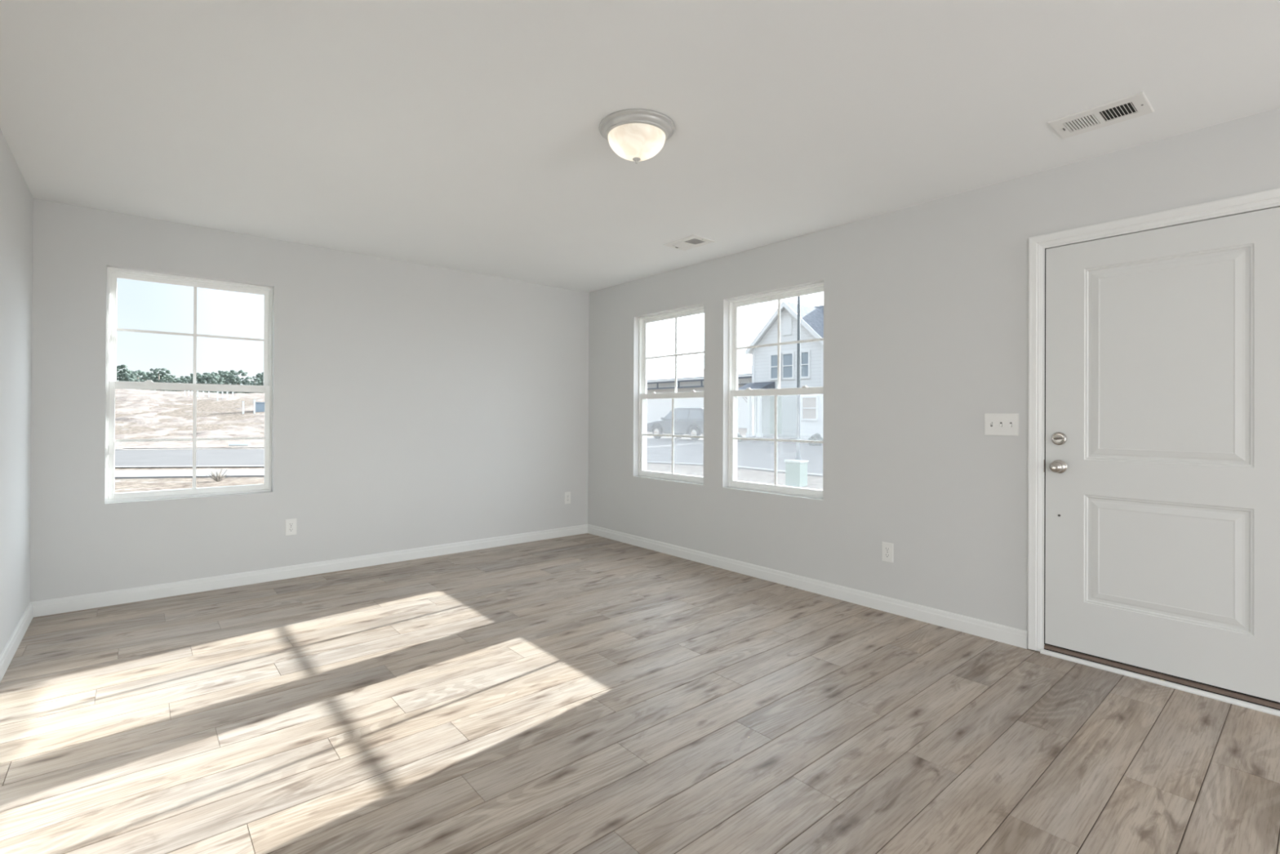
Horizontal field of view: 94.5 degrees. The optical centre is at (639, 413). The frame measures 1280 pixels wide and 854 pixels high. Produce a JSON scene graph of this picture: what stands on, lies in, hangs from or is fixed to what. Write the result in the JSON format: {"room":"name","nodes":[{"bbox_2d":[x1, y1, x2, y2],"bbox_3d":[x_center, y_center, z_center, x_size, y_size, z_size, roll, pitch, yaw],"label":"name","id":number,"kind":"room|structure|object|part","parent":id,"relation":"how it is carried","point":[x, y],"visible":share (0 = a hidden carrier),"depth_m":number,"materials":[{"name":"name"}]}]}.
{"room":"empty living room","nodes":[
{"label":"empty living room","id":0,"kind":"room"},
{"bbox_2d":[0,128,33,654],"bbox_3d":[-0.538,-0.058,-0.181,0.130,2.800,9.422,0,0,-40],"label":"wall","id":1,"kind":"structure","parent":0,"point":[16,200],"depth_m":2.95,"materials":[{"name":"grey paint"}]},
{"bbox_2d":[0,602,33,682],"bbox_3d":[-0.483,1.139,-0.144,0.015,0.088,9.407,0,0,-40],"label":"baseboard","id":2,"kind":"structure","parent":1,"relation":"attached to","point":[11,647],"depth_m":2.95,"materials":[{"name":"white wood"}]},
{"bbox_2d":[30,198,589,601],"bbox_3d":[-2.125,-0.047,4.741,4.095,2.800,0.130,0,0,-40],"label":"wall","id":3,"kind":"structure","parent":0,"point":[415,405],"depth_m":4.48,"materials":[{"name":"grey paint"}]},
{"bbox_2d":[105,266,272,502],"bbox_3d":[-3.025,-0.181,4.023,0.892,1.474,0.080,0,0,-40],"label":"window","id":4,"kind":"structure","parent":3,"relation":"in","point":[113,273],"depth_m":3.98,"materials":[{"name":"white plastic"}]},
{"bbox_3d":[-3.012,0.167,4.004,0.867,0.746,0.034,0,0,-40],"label":"sash","id":5,"kind":"part","parent":4,"relation":"part of","materials":[{"name":"white plastic"}]},
{"bbox_3d":[-3.032,-0.525,4.034,0.854,0.734,0.022,0,0,-40],"label":"sash","id":6,"kind":"part","parent":4,"relation":"part of","materials":[{"name":"clear glass"}]},
{"bbox_2d":[284,518,296,535],"bbox_3d":[-2.535,0.820,4.301,0.072,0.117,0.008,0,0,-40],"label":"wall outlet","id":7,"kind":"object","parent":3,"relation":"attached to","point":[290,524],"visible":1,"depth_m":4.30,"materials":[{"name":"white plastic"}]},
{"bbox_2d":[30,524,588,617],"bbox_3d":[-2.034,1.149,4.723,3.965,0.088,0.015,0,0,-40],"label":"baseboard","id":8,"kind":"structure","parent":3,"relation":"attached to","point":[72,603],"depth_m":4.22,"materials":[{"name":"white wood"}]},
{"bbox_2d":[564,491,570,503],"bbox_3d":[-0.715,0.828,5.851,0.072,0.117,0.008,0,0,-40],"label":"wall outlet","id":9,"kind":"object","parent":3,"relation":"attached to","point":[566,495],"visible":1,"depth_m":5.85,"materials":[{"name":"white plastic"}]},
{"bbox_2d":[0,533,1279,853],"bbox_3d":[1.015,1.274,1.142,4.225,0.160,9.682,0,0,-40],"label":"floor","id":10,"kind":"structure","parent":0,"point":[586,693],"depth_m":2.24,"materials":[{"name":"beige wood"}]},
{"bbox_2d":[1044,644,1279,710],"bbox_3d":[2.396,1.185,2.691,0.154,0.042,0.917,0,0,-40],"label":"threshold","id":11,"kind":"object","parent":10,"relation":"on","point":[1237,695],"visible":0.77,"depth_m":2.63,"materials":[{"name":"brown metal"}]},
{"bbox_2d":[0,0,1279,292],"bbox_3d":[1.027,-1.346,1.151,3.965,0.200,9.422,0,0,-40],"label":"ceiling","id":12,"kind":"structure","parent":0,"point":[464,135],"depth_m":2.40,"materials":[{"name":"paint"}]},
{"bbox_2d":[598,108,675,164],"bbox_3d":[-0.014,-1.167,2.580,0.331,0.154,0.331,0,0,-40],"label":"ceiling lamp","id":13,"kind":"object","parent":12,"relation":"attached to","point":[634,135],"visible":1,"depth_m":2.49,"materials":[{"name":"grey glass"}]},
{"bbox_3d":[-0.015,-1.158,2.580,0.251,0.096,0.251,0,0,-40],"label":"lamp shade","id":14,"kind":"part","parent":13,"relation":"part of","materials":[{"name":"white glass"}]},
{"bbox_2d":[662,235,715,250],"bbox_3d":[0.353,-1.232,4.280,0.222,0.010,0.312,0,0,-40],"label":"ceiling vent","id":15,"kind":"object","parent":12,"relation":"in","point":[691,242],"visible":1,"depth_m":4.26,"materials":[{"name":"white metal"}]},
{"bbox_2d":[1047,91,1154,138],"bbox_3d":[1.913,-1.232,2.463,0.222,0.010,0.312,0,0,-40],"label":"ceiling vent","id":16,"kind":"object","parent":12,"relation":"in","point":[1135,105],"visible":1,"depth_m":2.45,"materials":[{"name":"white metal"}]},
{"bbox_2d":[587,107,1279,651],"bbox_3d":[2.580,-0.034,2.474,0.130,2.800,9.682,0,0,-40],"label":"wall","id":17,"kind":"structure","parent":0,"point":[926,304],"depth_m":3.53,"materials":[{"name":"grey paint"}]},
{"bbox_2d":[638,305,704,484],"bbox_3d":[0.306,-0.162,5.202,0.080,1.474,0.888,0,0,-40],"label":"window","id":18,"kind":"structure","parent":17,"relation":"in","point":[643,396],"depth_m":5.39,"materials":[{"name":"white plastic"}]},
{"bbox_3d":[0.287,0.186,5.186,0.034,0.746,0.863,0,0,-40],"label":"sash","id":19,"kind":"part","parent":18,"relation":"part of","materials":[{"name":"white plastic"}]},
{"bbox_3d":[0.318,-0.505,5.212,0.022,0.734,0.850,0,0,-40],"label":"sash","id":20,"kind":"part","parent":18,"relation":"part of","materials":[{"name":"clear glass"}]},
{"bbox_2d":[728,282,823,498],"bbox_3d":[1.017,-0.161,4.368,0.080,1.474,0.888,0,0,-40],"label":"window","id":21,"kind":"structure","parent":17,"relation":"in","point":[734,304],"depth_m":4.47,"materials":[{"name":"white plastic"}]},
{"bbox_3d":[0.998,0.186,4.351,0.034,0.746,0.863,0,0,-40],"label":"sash","id":22,"kind":"part","parent":21,"relation":"part of","materials":[{"name":"white plastic"}]},
{"bbox_3d":[1.028,-0.505,4.377,0.022,0.734,0.850,0,0,-40],"label":"sash","id":23,"kind":"part","parent":21,"relation":"part of","materials":[{"name":"clear glass"}]},
{"bbox_2d":[587,524,1027,648],"bbox_3d":[0.733,1.161,4.521,0.015,0.088,3.881,0,0,-40],"label":"baseboard","id":24,"kind":"structure","parent":17,"relation":"attached to","point":[984,628],"depth_m":3.83,"materials":[{"name":"white wood"}]},
{"bbox_2d":[881,541,893,562],"bbox_3d":[1.511,0.843,3.614,0.008,0.117,0.072,0,0,-40],"label":"wall outlet","id":25,"kind":"object","parent":17,"relation":"attached to","point":[887,548],"visible":1,"depth_m":3.61,"materials":[{"name":"white plastic"}]},
{"bbox_2d":[884,546,889,551],"bbox_3d":[1.509,0.824,3.613,0.002,0.027,0.033,0,0,-40],"label":"socket","id":26,"kind":"object","parent":25,"relation":"attached to","point":[886,548],"depth_m":3.61,"materials":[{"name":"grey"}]},
{"bbox_2d":[984,413,1018,435],"bbox_3d":[1.914,0.056,3.141,0.017,0.117,0.164,0,0,-40],"label":"light switch","id":27,"kind":"object","parent":17,"relation":"attached to","point":[995,424],"visible":1,"depth_m":3.14,"materials":[{"name":"white plastic"}]},
{"bbox_2d":[1027,187,1279,651],"bbox_3d":[2.388,0.149,2.684,0.148,2.114,1.057,0,0,-40],"label":"door frame","id":28,"kind":"structure","parent":17,"relation":"attached to","point":[1268,199],"depth_m":3.00,"materials":[{"name":"white wood"}]},
{"bbox_2d":[1040,648,1279,716],"bbox_3d":[2.328,1.196,2.635,0.021,0.018,0.934,0,0,-40],"label":"trim","id":29,"kind":"structure","parent":17,"relation":"attached to","point":[1210,695],"depth_m":2.62,"materials":[{"name":"white"}]},
{"bbox_2d":[1044,206,1279,703],"bbox_3d":[2.337,0.164,2.642,0.112,1.998,0.912,0,0,-40],"label":"door","id":30,"kind":"structure","parent":17,"relation":"in","point":[1162,540],"depth_m":2.63,"materials":[{"name":"white paint"}]},
{"bbox_3d":[2.063,0.262,2.930,0.068,0.067,0.067,0,0,-40],"label":"knob","id":31,"kind":"part","parent":30,"relation":"part of","materials":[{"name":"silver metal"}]},
{"label":"outside","id":32,"kind":"structure","parent":0,"visible":0},
{"bbox_2d":[115,364,131,381],"bbox_3d":[-66.254,-2.250,74.997,2.776,8.007,2.661,0,0,-40],"label":"pine tree","id":33,"kind":"object","parent":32,"point":[124,376],"visible":0.25,"depth_m":74.86,"materials":[{"name":"green plant"}]},
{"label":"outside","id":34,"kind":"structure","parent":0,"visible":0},
{"bbox_2d":[116,372,140,382],"bbox_3d":[-69.286,-1.997,80.134,2.960,7.511,3.057,0,0,-40],"label":"pine tree","id":35,"kind":"object","parent":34,"point":[132,378],"visible":0.08,"depth_m":80.06,"materials":[{"name":"green plant"}]},
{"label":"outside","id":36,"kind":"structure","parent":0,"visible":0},
{"bbox_2d":[129,369,150,382],"bbox_3d":[-72.484,-2.328,85.341,3.291,8.178,3.336,0,0,-40],"label":"pine tree","id":37,"kind":"object","parent":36,"point":[140,372],"visible":0.2,"depth_m":85.49,"materials":[{"name":"green plant"}]},
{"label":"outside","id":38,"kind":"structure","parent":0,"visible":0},
{"bbox_2d":[146,368,173,382],"bbox_3d":[-63.150,-2.123,77.608,3.053,7.799,3.060,0,0,-40],"label":"pine tree","id":39,"kind":"object","parent":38,"point":[163,376],"visible":0.29,"depth_m":77.29,"materials":[{"name":"green plant"}]},
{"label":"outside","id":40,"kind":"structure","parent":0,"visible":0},
{"bbox_2d":[157,374,181,382],"bbox_3d":[-65.944,-1.891,83.009,2.736,7.351,2.598,0,0,-40],"label":"pine tree","id":41,"kind":"object","parent":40,"point":[177,380],"visible":0.1,"depth_m":82.90,"materials":[{"name":"green plant"}]},
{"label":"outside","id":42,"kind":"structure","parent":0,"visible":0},
{"bbox_2d":[173,377,188,382],"bbox_3d":[-68.960,-1.875,88.524,3.092,7.325,2.933,0,0,-40],"label":"pine tree","id":43,"kind":"object","parent":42,"point":[183,380],"visible":0.08,"depth_m":88.44,"materials":[{"name":"green plant"}]},
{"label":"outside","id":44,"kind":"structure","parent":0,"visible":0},
{"bbox_2d":[178,376,192,382],"bbox_3d":[-71.651,-2.175,93.832,3.365,7.938,3.067,0,0,-40],"label":"pine tree","id":45,"kind":"object","parent":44,"point":[188,378],"visible":0.04,"depth_m":92.96,"materials":[{"name":"green plant"}]},
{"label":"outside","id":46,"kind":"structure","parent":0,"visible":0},
{"bbox_2d":[189,372,213,383],"bbox_3d":[-59.721,-1.921,80.551,2.775,7.444,2.926,0,0,-40],"label":"pine tree","id":47,"kind":"object","parent":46,"point":[205,377],"visible":0.25,"depth_m":80.28,"materials":[{"name":"green plant"}]},
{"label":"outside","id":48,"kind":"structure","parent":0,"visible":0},
{"bbox_2d":[196,372,223,384],"bbox_3d":[-62.470,-2.139,86.005,3.300,7.894,2.989,0,0,-40],"label":"pine tree","id":49,"kind":"object","parent":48,"point":[215,376],"visible":0.16,"depth_m":86.17,"materials":[{"name":"green plant"}]},
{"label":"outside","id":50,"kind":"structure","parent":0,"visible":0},
{"bbox_2d":[211,371,229,384],"bbox_3d":[-65.208,-2.363,91.728,2.810,8.364,2.364,0,0,-40],"label":"pine tree","id":51,"kind":"object","parent":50,"point":[215,373],"visible":0.1,"depth_m":91.41,"materials":[{"name":"green plant"}]},
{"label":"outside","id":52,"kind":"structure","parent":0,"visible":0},
{"bbox_2d":[217,370,236,384],"bbox_3d":[-67.752,-2.644,97.204,2.932,8.943,2.781,0,0,-40],"label":"pine tree","id":53,"kind":"object","parent":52,"point":[218,371],"visible":0.05,"depth_m":96.67,"materials":[{"name":"green plant"}]},
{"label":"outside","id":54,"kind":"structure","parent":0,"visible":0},
{"bbox_2d":[221,369,249,385],"bbox_3d":[-56.701,-2.215,82.977,3.313,8.089,3.129,0,0,-40],"label":"pine tree","id":55,"kind":"object","parent":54,"point":[232,380],"visible":0.34,"depth_m":82.81,"materials":[{"name":"green plant"}]},
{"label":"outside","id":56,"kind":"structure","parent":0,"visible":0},
{"bbox_2d":[244,376,262,385],"bbox_3d":[-61.633,-2.059,94.589,2.983,7.804,2.964,0,0,-40],"label":"pine tree","id":57,"kind":"object","parent":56,"point":[252,383],"visible":0.14,"depth_m":94.11,"materials":[{"name":"green plant"}]},
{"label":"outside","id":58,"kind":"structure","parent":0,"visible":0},
{"bbox_2d":[252,372,263,385],"bbox_3d":[-64.109,-2.632,100.449,3.015,8.975,2.854,0,0,-40],"label":"pine tree","id":59,"kind":"object","parent":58,"point":[259,375],"visible":0.07,"depth_m":99.55,"materials":[{"name":"green plant"}]},
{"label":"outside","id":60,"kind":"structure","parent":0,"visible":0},
{"bbox_2d":[257,373,263,385],"bbox_3d":[-53.495,-2.124,85.753,3.162,7.949,3.152,0,0,-40],"label":"pine tree","id":61,"kind":"object","parent":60,"point":[261,377],"visible":0.06,"depth_m":84.82,"materials":[{"name":"green plant"}]},
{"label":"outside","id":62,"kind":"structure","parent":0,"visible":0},
{"bbox_2d":[114,397,822,493],"bbox_3d":[-10.498,-0.207,23.897,135.000,3.500,100.000,0,0,-40],"label":"ground","id":63,"kind":"structure","parent":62,"point":[205,408],"depth_m":17.06,"materials":[{"name":"brown soil"}]},
{"bbox_2d":[205,466,231,481],"bbox_3d":[-9.467,1.356,13.278,0.476,0.328,0.358,0,0,-40],"label":"weed","id":64,"kind":"object","parent":63,"relation":"on","point":[219,477],"visible":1,"depth_m":13.24,"materials":[{"name":"brown plant"}]},
{"bbox_2d":[228,443,249,446],"bbox_3d":[-17.366,1.328,25.667,0.787,0.140,0.140,0,0,-10],"label":"pipe","id":65,"kind":"object","parent":63,"relation":"on","point":[229,444],"visible":1,"depth_m":25.62,"materials":[{"name":"white"}]},
{"bbox_2d":[241,400,244,413],"bbox_3d":[-28.019,-0.362,41.812,0.150,1.090,0.150,0,0,-40],"label":"stake","id":66,"kind":"object","parent":63,"relation":"on","point":[242,401],"visible":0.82,"depth_m":41.76,"materials":[{"name":"white"}]},
{"bbox_2d":[253,399,255,413],"bbox_3d":[-27.510,-0.479,42.246,0.150,1.140,0.150,0,0,-40],"label":"stake","id":67,"kind":"object","parent":63,"relation":"on","point":[254,400],"visible":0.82,"depth_m":42.23,"materials":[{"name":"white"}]},
{"bbox_2d":[255,401,264,412],"bbox_3d":[-27.759,-0.478,43.348,0.920,0.770,0.780,0,0,-40],"label":"utility box","id":68,"kind":"object","parent":63,"relation":"on","point":[260,406],"visible":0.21,"depth_m":43.02,"materials":[{"name":"blue"}]},
{"bbox_2d":[646,365,751,427],"bbox_3d":[10.222,-1.461,57.302,11.350,6.400,27.000,0,0,-40],"label":"building","id":69,"kind":"structure","parent":63,"relation":"on","point":[692,380],"depth_m":57.34,"materials":[{"name":"white"}]},
{"bbox_2d":[737,374,751,431],"bbox_3d":[7.927,-0.742,41.618,3.470,4.227,1.534,0,0,4],"label":"bare tree","id":70,"kind":"object","parent":63,"relation":"on","point":[750,375],"visible":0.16,"depth_m":41.64,"materials":[{"name":"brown plant"}]},
{"bbox_2d":[737,300,823,442],"bbox_3d":[12.983,-2.340,30.508,11.300,7.650,13.100,0,0,-40],"label":"house","id":71,"kind":"structure","parent":63,"relation":"on","point":[764,359],"depth_m":30.98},
{"bbox_3d":[7.262,-2.523,31.573,0.028,1.230,0.620,0,0,-40],"label":"pane","id":72,"kind":"part","parent":71,"relation":"part of","materials":[{"name":"grey"}]},
{"bbox_3d":[7.227,0.062,31.530,0.029,2.000,0.720,0,0,-40],"label":"door","id":73,"kind":"part","parent":71,"relation":"part of","materials":[{"name":"grey"}]},
{"bbox_2d":[782,317,791,335],"bbox_3d":[7.732,-4.587,31.026,0.050,0.900,0.540,0,0,-40],"label":"gable vent","id":74,"kind":"object","parent":71,"relation":"attached to","point":[787,322],"depth_m":31.01,"materials":[{"name":"white"}]},
{"bbox_3d":[7.755,-2.522,30.994,0.028,1.230,0.580,0,0,-40],"label":"pane","id":75,"kind":"part","parent":71,"relation":"part of","materials":[{"name":"grey"}]},
{"bbox_3d":[8.429,-2.522,30.202,0.028,1.230,0.400,0,0,-40],"label":"pane","id":76,"kind":"part","parent":71,"relation":"part of","materials":[{"name":"grey"}]},
{"bbox_3d":[8.594,-0.297,29.989,0.028,1.060,0.800,0,0,-40],"label":"pane","id":77,"kind":"part","parent":71,"relation":"part of","materials":[{"name":"beige glass"}]},
{"bbox_2d":[783,459,808,487],"bbox_3d":[3.413,1.278,12.916,0.380,0.580,0.440,0,0,40],"label":"box","id":78,"kind":"object","parent":63,"relation":"on","point":[796,470],"visible":0.97,"depth_m":12.77,"materials":[{"name":"green paint"}]},
{"bbox_3d":[3.415,1.018,12.917,0.380,0.060,0.440,0,0,40],"label":"box lid","id":79,"kind":"part","parent":78,"relation":"part of","materials":[{"name":"grey plastic"}]},
{"bbox_2d":[808,432,822,445],"bbox_3d":[7.944,1.177,26.729,0.788,0.648,0.713,0,0,-40],"label":"shrub","id":80,"kind":"object","parent":63,"relation":"on","point":[816,437],"visible":0.61,"depth_m":26.61,"materials":[{"name":"grey plant"}]},
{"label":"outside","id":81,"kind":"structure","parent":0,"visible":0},
{"bbox_2d":[115,388,264,448],"bbox_3d":[-38.787,-0.237,47.091,46.000,4.310,70.000,0,0,-40],"label":"lot","id":82,"kind":"structure","parent":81,"point":[148,399],"depth_m":37.31,"materials":[{"name":"beige soil"}]},
{"bbox_2d":[142,389,252,393],"bbox_3d":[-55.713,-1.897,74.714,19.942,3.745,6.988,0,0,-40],"label":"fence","id":83,"kind":"object","parent":82,"relation":"on","point":[143,389],"visible":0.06,"depth_m":74.56,"materials":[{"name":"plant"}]},
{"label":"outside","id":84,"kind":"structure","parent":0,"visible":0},
{"bbox_2d":[114,468,264,478],"bbox_3d":[-39.925,1.332,5.664,70.612,0.060,5.341,0,0,-20],"label":"sidewalk","id":85,"kind":"structure","parent":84,"point":[248,472],"depth_m":14.57,"materials":[{"name":"concrete"}]},
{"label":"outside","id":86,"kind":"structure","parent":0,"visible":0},
{"bbox_2d":[114,436,822,474],"bbox_3d":[-23.724,1.323,15.846,120.335,0.220,45.939,0,0,4],"label":"street","id":87,"kind":"structure","parent":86,"point":[749,454],"depth_m":21.59,"materials":[{"name":"grey asphalt"}]},
{"bbox_2d":[175,448,244,448],"bbox_3d":[-23.062,1.315,20.724,120.721,0.239,37.498,0,0,5],"label":"kerb","id":88,"kind":"object","parent":87,"relation":"on","point":[175,448],"visible":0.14,"depth_m":25.19,"materials":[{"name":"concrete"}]},
{"bbox_2d":[114,461,822,475],"bbox_3d":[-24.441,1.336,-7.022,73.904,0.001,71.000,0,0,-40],"label":"kerb","id":89,"kind":"object","parent":87,"relation":"on","point":[646,461],"visible":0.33,"depth_m":16.87,"materials":[{"name":"concrete"}]},
{"bbox_2d":[646,407,703,440],"bbox_3d":[2.579,0.528,33.060,2.160,1.760,4.836,0,0,-40],"label":"parked vehicle","id":90,"kind":"object","parent":87,"relation":"on","point":[687,420],"visible":0.63,"depth_m":32.08,"materials":[{"name":"grey paint"}]},
{"bbox_2d":[795,296,801,460],"bbox_3d":[5.315,-1.687,19.841,0.400,6.500,0.400,0,0,-40],"label":"street light","id":91,"kind":"object","parent":87,"relation":"on","point":[797,452],"visible":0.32,"depth_m":19.79,"materials":[{"name":"grey metal"}]}
]}

